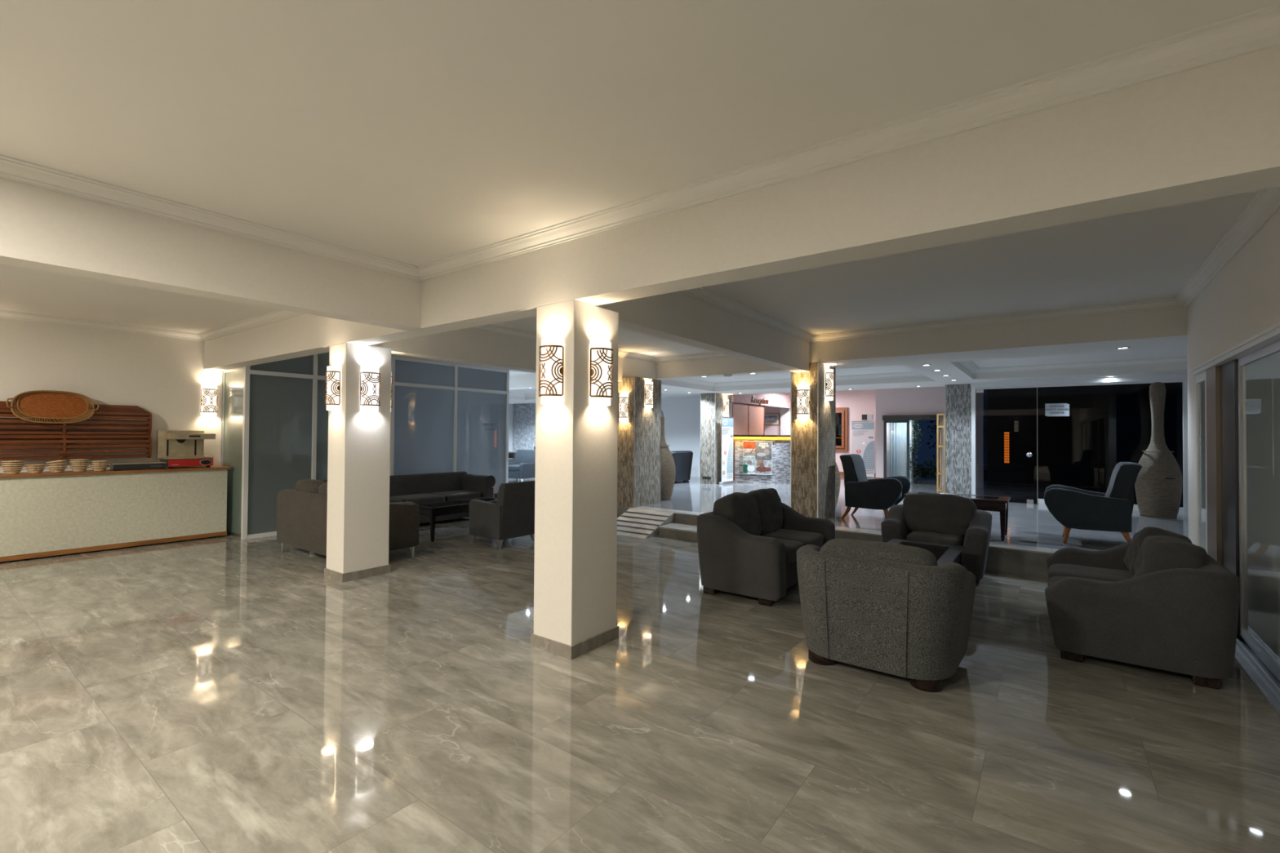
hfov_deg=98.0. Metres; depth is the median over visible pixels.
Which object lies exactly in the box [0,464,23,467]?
bread basket
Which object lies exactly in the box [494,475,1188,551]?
platform
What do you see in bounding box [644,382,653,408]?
wall sconce
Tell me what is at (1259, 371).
door
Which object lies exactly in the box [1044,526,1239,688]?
armchair
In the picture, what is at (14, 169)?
trim
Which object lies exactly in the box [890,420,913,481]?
curtain
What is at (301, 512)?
lounge sofa
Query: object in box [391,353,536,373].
wall
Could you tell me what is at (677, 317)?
beam
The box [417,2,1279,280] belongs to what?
trim
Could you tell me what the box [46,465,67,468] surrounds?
bread basket
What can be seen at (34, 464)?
bread basket
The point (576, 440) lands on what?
pillar
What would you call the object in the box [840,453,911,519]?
armchair
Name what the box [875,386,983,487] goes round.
wall
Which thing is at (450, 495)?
seat cushion
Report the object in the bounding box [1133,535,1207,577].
cushion
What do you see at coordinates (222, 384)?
wall
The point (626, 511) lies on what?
trim
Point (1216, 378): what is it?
window frame
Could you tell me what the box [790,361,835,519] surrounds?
pillar
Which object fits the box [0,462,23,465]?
bread basket
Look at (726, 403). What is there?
wall sconce
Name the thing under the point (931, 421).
tree
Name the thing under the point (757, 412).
screen
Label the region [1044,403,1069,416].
paper notice
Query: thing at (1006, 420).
door
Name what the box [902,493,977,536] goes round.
cushion
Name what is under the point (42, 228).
beam
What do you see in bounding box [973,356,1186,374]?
trim
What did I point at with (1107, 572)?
seat cushion
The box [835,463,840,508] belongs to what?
vase
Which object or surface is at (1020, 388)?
door frame
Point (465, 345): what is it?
beam
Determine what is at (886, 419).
door
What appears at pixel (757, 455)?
poster
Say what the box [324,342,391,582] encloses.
pillar
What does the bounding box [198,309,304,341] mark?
trim
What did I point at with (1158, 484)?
vase
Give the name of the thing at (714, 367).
beam
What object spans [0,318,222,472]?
wall
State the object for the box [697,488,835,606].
armchair
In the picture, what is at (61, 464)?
bread basket
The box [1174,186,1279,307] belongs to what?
trim
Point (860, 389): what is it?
ceiling
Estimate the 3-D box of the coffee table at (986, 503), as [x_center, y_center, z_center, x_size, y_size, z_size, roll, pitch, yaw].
[3.979,1.105,7.000,1.110,0.470,0.580,0,-1,36]
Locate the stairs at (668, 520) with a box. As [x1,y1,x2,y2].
[617,508,674,538]
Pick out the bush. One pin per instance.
(928, 464)
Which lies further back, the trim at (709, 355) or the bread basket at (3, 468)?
the trim at (709, 355)
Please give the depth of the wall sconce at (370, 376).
5.71 m
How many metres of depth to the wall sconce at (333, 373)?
5.62 m
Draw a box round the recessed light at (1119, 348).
[1115,346,1130,349]
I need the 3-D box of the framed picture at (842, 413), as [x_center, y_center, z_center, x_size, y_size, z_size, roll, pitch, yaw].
[5.906,0.086,16.969,0.820,1.320,0.089,0,-1,36]
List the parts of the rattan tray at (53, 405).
handle, handle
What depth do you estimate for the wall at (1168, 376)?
9.64 m
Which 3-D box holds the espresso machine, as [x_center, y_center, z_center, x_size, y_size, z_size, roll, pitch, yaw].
[-6.312,0.314,7.746,0.417,0.515,0.560,0,-1,36]
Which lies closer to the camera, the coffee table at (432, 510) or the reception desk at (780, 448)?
the coffee table at (432, 510)
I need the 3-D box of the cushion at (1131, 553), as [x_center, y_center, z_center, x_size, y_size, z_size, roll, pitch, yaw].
[3.855,0.968,4.155,0.348,0.454,0.549,0,-1,36]
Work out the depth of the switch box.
16.41 m
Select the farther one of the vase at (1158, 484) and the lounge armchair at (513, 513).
the vase at (1158, 484)
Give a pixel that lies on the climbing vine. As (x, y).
(913, 421)
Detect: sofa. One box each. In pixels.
[276,479,419,557]
[323,471,495,523]
[508,451,516,462]
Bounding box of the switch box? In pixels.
[862,414,872,419]
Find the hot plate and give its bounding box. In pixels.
[109,462,166,471]
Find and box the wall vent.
[702,476,711,479]
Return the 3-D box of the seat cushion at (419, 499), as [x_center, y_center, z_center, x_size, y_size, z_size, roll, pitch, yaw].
[-3.658,1.211,9.125,0.620,0.150,0.733,0,-1,36]
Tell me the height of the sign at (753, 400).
0.246 m
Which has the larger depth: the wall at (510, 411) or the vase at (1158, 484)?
the wall at (510, 411)
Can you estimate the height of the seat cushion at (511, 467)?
0.150 m
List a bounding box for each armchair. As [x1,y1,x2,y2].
[469,480,534,549]
[508,449,535,481]
[671,452,693,482]
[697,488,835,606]
[796,538,975,692]
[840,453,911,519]
[880,493,991,583]
[1044,462,1142,543]
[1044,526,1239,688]
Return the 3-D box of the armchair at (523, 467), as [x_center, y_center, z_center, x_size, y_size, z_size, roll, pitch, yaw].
[-2.975,0.986,13.843,0.720,0.800,0.768,0,-1,25]
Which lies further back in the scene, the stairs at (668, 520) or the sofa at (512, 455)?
the sofa at (512, 455)
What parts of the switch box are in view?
dark plate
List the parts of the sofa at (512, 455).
seat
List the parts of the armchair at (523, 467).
seat, backrest, arm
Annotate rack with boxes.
[0,400,151,460]
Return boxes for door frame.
[986,387,1038,491]
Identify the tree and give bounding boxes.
[926,420,939,457]
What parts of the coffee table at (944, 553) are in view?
glass, leg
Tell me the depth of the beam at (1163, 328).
6.54 m
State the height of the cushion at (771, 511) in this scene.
0.493 m
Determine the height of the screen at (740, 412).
2.060 m
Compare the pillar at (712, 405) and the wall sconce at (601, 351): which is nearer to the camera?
the wall sconce at (601, 351)
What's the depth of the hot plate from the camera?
7.19 m
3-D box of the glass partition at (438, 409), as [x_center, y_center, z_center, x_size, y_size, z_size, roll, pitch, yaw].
[-4.126,0.204,9.624,0.060,2.800,4.680,0,-1,36]
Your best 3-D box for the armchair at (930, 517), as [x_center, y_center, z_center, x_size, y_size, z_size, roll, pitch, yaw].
[3.248,1.172,6.086,1.002,0.870,0.796,0,-1,36]
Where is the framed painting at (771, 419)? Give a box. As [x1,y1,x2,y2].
[764,413,779,425]
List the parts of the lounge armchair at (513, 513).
leg, arm, leg, backrest, leg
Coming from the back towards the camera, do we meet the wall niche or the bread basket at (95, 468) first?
the wall niche
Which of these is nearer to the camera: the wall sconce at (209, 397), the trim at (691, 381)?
the wall sconce at (209, 397)
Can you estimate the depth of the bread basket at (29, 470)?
6.49 m
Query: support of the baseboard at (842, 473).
attached to the wall at (859, 402)
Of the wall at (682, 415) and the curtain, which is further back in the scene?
the wall at (682, 415)
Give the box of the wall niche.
[780,407,791,439]
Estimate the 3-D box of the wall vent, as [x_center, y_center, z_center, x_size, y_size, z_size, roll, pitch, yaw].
[1.653,1.273,13.794,0.230,0.060,0.014,0,-1,36]
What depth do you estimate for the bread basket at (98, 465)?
6.93 m
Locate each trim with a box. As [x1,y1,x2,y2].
[0,154,422,281]
[0,309,204,341]
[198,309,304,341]
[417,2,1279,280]
[467,324,657,363]
[494,493,1051,579]
[509,371,530,376]
[509,391,524,396]
[524,392,535,396]
[617,511,670,535]
[656,352,731,363]
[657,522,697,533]
[665,378,714,386]
[678,287,813,342]
[712,371,925,387]
[809,297,1185,342]
[958,360,979,373]
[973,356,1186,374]
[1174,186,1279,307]
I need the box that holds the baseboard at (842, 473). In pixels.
[839,471,875,476]
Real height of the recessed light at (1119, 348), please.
0.010 m
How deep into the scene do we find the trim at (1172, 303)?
6.41 m
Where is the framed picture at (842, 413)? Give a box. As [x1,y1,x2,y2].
[835,407,848,451]
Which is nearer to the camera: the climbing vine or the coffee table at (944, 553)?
the coffee table at (944, 553)
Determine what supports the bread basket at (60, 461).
on the bread basket at (61, 464)
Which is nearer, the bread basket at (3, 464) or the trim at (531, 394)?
the bread basket at (3, 464)
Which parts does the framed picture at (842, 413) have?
pane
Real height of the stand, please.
1.700 m
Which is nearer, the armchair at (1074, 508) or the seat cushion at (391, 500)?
the armchair at (1074, 508)
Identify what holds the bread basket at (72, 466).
on the bread basket at (84, 468)
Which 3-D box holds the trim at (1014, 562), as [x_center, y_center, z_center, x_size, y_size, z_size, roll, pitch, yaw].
[1.149,1.486,8.191,10.100,0.272,0.018,0,-1,36]
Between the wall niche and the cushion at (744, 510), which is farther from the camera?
the wall niche
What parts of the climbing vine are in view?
stem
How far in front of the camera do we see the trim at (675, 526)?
8.18 m
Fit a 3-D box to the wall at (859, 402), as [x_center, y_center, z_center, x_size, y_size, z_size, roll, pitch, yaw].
[5.463,0.212,17.413,4.480,2.565,0.100,0,-1,36]
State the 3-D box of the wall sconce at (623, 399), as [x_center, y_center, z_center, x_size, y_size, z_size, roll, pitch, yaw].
[-0.299,-0.322,9.403,0.204,0.444,0.104,0,-1,36]
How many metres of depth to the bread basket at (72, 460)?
6.81 m
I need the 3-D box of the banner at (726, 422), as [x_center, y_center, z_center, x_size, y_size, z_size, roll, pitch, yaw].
[2.186,0.591,13.920,0.120,1.665,0.620,0,-1,38]
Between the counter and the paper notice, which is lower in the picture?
the counter
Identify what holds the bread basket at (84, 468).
on the counter
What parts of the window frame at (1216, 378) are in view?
pane, bronze post, post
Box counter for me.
[0,465,231,562]
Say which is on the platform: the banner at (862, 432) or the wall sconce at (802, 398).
the banner at (862, 432)
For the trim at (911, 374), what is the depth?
11.31 m
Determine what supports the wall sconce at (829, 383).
attached to the pillar at (812, 438)
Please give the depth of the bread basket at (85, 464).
6.79 m
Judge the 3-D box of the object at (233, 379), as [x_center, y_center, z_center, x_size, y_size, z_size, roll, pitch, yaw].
[-5.868,0.360,8.041,0.850,2.420,0.038,0,-1,36]
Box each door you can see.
[882,414,939,479]
[975,386,1037,503]
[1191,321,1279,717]
[1237,340,1279,679]
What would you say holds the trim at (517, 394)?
attached to the ceiling at (957, 371)
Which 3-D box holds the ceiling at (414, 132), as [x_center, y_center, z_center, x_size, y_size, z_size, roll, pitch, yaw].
[-4.418,-1.404,6.310,19.400,0.120,12.650,0,-1,36]
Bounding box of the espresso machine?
[155,430,215,468]
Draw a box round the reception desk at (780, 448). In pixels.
[733,435,790,484]
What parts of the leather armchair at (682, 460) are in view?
arm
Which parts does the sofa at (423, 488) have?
backrest, seat, rolled arm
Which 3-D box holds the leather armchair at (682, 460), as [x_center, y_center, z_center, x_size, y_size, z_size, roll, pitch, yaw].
[0.769,1.030,14.028,0.830,0.770,0.860,0,-1,42]
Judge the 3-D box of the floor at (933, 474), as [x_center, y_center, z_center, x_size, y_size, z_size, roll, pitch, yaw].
[7.650,1.804,20.430,22.000,0.465,5.999,0,-1,36]
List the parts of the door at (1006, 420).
knob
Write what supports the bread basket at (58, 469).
on the counter
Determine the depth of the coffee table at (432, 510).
7.87 m
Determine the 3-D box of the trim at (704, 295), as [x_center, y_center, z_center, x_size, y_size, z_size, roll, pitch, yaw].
[1.013,-1.266,5.923,0.095,0.090,4.770,0,-1,36]
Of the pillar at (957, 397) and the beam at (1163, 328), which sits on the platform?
the pillar at (957, 397)
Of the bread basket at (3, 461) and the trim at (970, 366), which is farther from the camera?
the trim at (970, 366)
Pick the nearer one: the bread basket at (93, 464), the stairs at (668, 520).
the bread basket at (93, 464)
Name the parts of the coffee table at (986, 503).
frame, glass, leg, leg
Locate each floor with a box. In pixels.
[0,516,1279,852]
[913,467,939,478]
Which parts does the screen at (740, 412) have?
panel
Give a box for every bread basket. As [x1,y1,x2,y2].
[0,460,23,462]
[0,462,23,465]
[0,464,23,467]
[0,466,23,469]
[0,468,23,474]
[24,463,46,466]
[24,466,46,468]
[24,467,45,473]
[46,459,66,463]
[46,462,67,466]
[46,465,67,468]
[46,467,67,472]
[69,458,89,461]
[69,461,89,463]
[69,462,89,465]
[69,464,89,467]
[69,466,89,471]
[89,460,109,462]
[89,462,109,465]
[89,466,109,471]
[90,464,109,466]
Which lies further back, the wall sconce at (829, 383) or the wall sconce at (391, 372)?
the wall sconce at (829, 383)
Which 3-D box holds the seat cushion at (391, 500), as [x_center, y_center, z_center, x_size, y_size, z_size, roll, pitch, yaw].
[-4.094,1.200,8.536,0.620,0.150,0.733,0,-1,36]
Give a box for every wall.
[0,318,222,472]
[221,383,222,460]
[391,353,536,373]
[508,404,512,451]
[512,395,732,476]
[764,390,875,473]
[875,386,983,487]
[970,373,1187,387]
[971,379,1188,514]
[1186,208,1279,545]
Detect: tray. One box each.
[5,390,99,423]
[160,455,213,459]
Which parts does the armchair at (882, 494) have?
leg, backrest, leg, arm, leg, arm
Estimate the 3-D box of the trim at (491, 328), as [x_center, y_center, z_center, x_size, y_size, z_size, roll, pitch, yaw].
[-1.295,-1.252,8.071,0.095,0.090,5.480,0,-1,36]
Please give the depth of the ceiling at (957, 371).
9.76 m
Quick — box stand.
[937,413,945,493]
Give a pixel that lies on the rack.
(137, 432)
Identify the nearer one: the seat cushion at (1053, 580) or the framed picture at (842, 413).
the seat cushion at (1053, 580)
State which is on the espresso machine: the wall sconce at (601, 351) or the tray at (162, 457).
the tray at (162, 457)
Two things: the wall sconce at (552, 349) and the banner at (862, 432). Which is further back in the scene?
the banner at (862, 432)
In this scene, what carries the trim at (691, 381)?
attached to the ceiling at (957, 371)
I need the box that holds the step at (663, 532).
[659,528,697,541]
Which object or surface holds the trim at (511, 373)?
attached to the wall at (394, 355)
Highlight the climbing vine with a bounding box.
[904,420,924,483]
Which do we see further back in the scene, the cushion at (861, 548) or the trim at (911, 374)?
the trim at (911, 374)
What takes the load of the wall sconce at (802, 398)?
attached to the pillar at (812, 438)
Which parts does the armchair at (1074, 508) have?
leg, arm, arm, backrest, leg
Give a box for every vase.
[660,410,675,500]
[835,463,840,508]
[1134,382,1182,518]
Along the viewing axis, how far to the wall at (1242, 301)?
4.09 m
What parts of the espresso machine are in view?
panel, red panel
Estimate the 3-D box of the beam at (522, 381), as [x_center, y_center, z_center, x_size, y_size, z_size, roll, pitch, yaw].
[-4.085,-1.054,13.726,11.115,0.370,0.300,0,-1,36]
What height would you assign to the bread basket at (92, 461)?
0.054 m
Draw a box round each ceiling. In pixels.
[0,0,1279,371]
[509,336,1187,404]
[840,389,875,391]
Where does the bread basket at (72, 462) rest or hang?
on the bread basket at (85, 464)
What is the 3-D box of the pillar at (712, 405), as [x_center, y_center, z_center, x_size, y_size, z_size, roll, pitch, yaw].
[1.925,0.302,14.132,0.422,2.244,0.832,0,-1,36]
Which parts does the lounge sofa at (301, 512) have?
leg, backrest, arm, leg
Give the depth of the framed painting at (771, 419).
18.15 m
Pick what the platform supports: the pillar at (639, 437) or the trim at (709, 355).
the pillar at (639, 437)
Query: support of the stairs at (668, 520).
on the floor at (222, 694)
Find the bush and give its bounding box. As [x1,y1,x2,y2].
[914,457,939,479]
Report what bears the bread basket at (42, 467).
on the bread basket at (29, 470)
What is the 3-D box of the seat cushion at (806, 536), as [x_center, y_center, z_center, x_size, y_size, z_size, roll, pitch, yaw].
[1.560,1.196,5.794,0.589,0.175,0.583,0,-1,36]
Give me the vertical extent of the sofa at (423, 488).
0.785 m
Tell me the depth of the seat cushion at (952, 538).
5.87 m
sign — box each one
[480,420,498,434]
[751,395,768,405]
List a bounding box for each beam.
[0,177,421,330]
[204,44,1279,370]
[370,328,656,381]
[509,364,664,389]
[595,291,808,372]
[655,356,791,380]
[808,306,1186,368]
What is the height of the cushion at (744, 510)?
0.502 m
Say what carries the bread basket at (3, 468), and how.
on the bread basket at (6, 471)
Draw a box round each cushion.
[389,493,444,504]
[389,497,403,502]
[430,490,481,501]
[508,464,519,471]
[712,492,762,536]
[746,488,783,534]
[760,528,823,547]
[778,538,804,564]
[819,538,937,565]
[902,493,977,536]
[906,531,964,546]
[1047,564,1131,582]
[1047,576,1112,586]
[1123,526,1191,577]
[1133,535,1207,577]
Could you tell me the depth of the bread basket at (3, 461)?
6.37 m
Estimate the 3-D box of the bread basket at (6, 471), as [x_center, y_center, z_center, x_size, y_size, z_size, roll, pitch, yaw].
[-7.211,0.518,6.392,0.175,0.054,0.175,0,-1,36]
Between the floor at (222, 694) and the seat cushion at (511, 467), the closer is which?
the floor at (222, 694)
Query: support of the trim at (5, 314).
attached to the wall at (165, 377)
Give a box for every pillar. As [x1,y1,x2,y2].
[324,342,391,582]
[530,299,618,659]
[617,376,661,506]
[700,392,731,484]
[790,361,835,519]
[945,383,971,494]
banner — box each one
[719,416,735,484]
[851,421,875,478]
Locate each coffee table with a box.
[417,497,497,542]
[886,538,964,565]
[903,490,1010,541]
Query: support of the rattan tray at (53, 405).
on the rack
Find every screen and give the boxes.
[732,402,749,479]
[748,404,764,439]
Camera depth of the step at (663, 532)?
8.02 m
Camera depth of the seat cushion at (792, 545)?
5.17 m
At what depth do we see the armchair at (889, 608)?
3.38 m
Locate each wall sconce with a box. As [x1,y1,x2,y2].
[200,385,217,416]
[324,365,341,410]
[360,367,380,411]
[391,372,392,407]
[538,337,564,404]
[589,340,613,405]
[617,394,628,420]
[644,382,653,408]
[723,399,729,417]
[795,386,809,417]
[825,368,834,400]
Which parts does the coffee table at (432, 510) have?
leg, frame, glass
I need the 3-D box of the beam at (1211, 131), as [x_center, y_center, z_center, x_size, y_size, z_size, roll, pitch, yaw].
[-1.884,-1.097,4.951,10.970,0.496,0.223,0,-1,36]
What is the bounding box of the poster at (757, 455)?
[742,440,772,475]

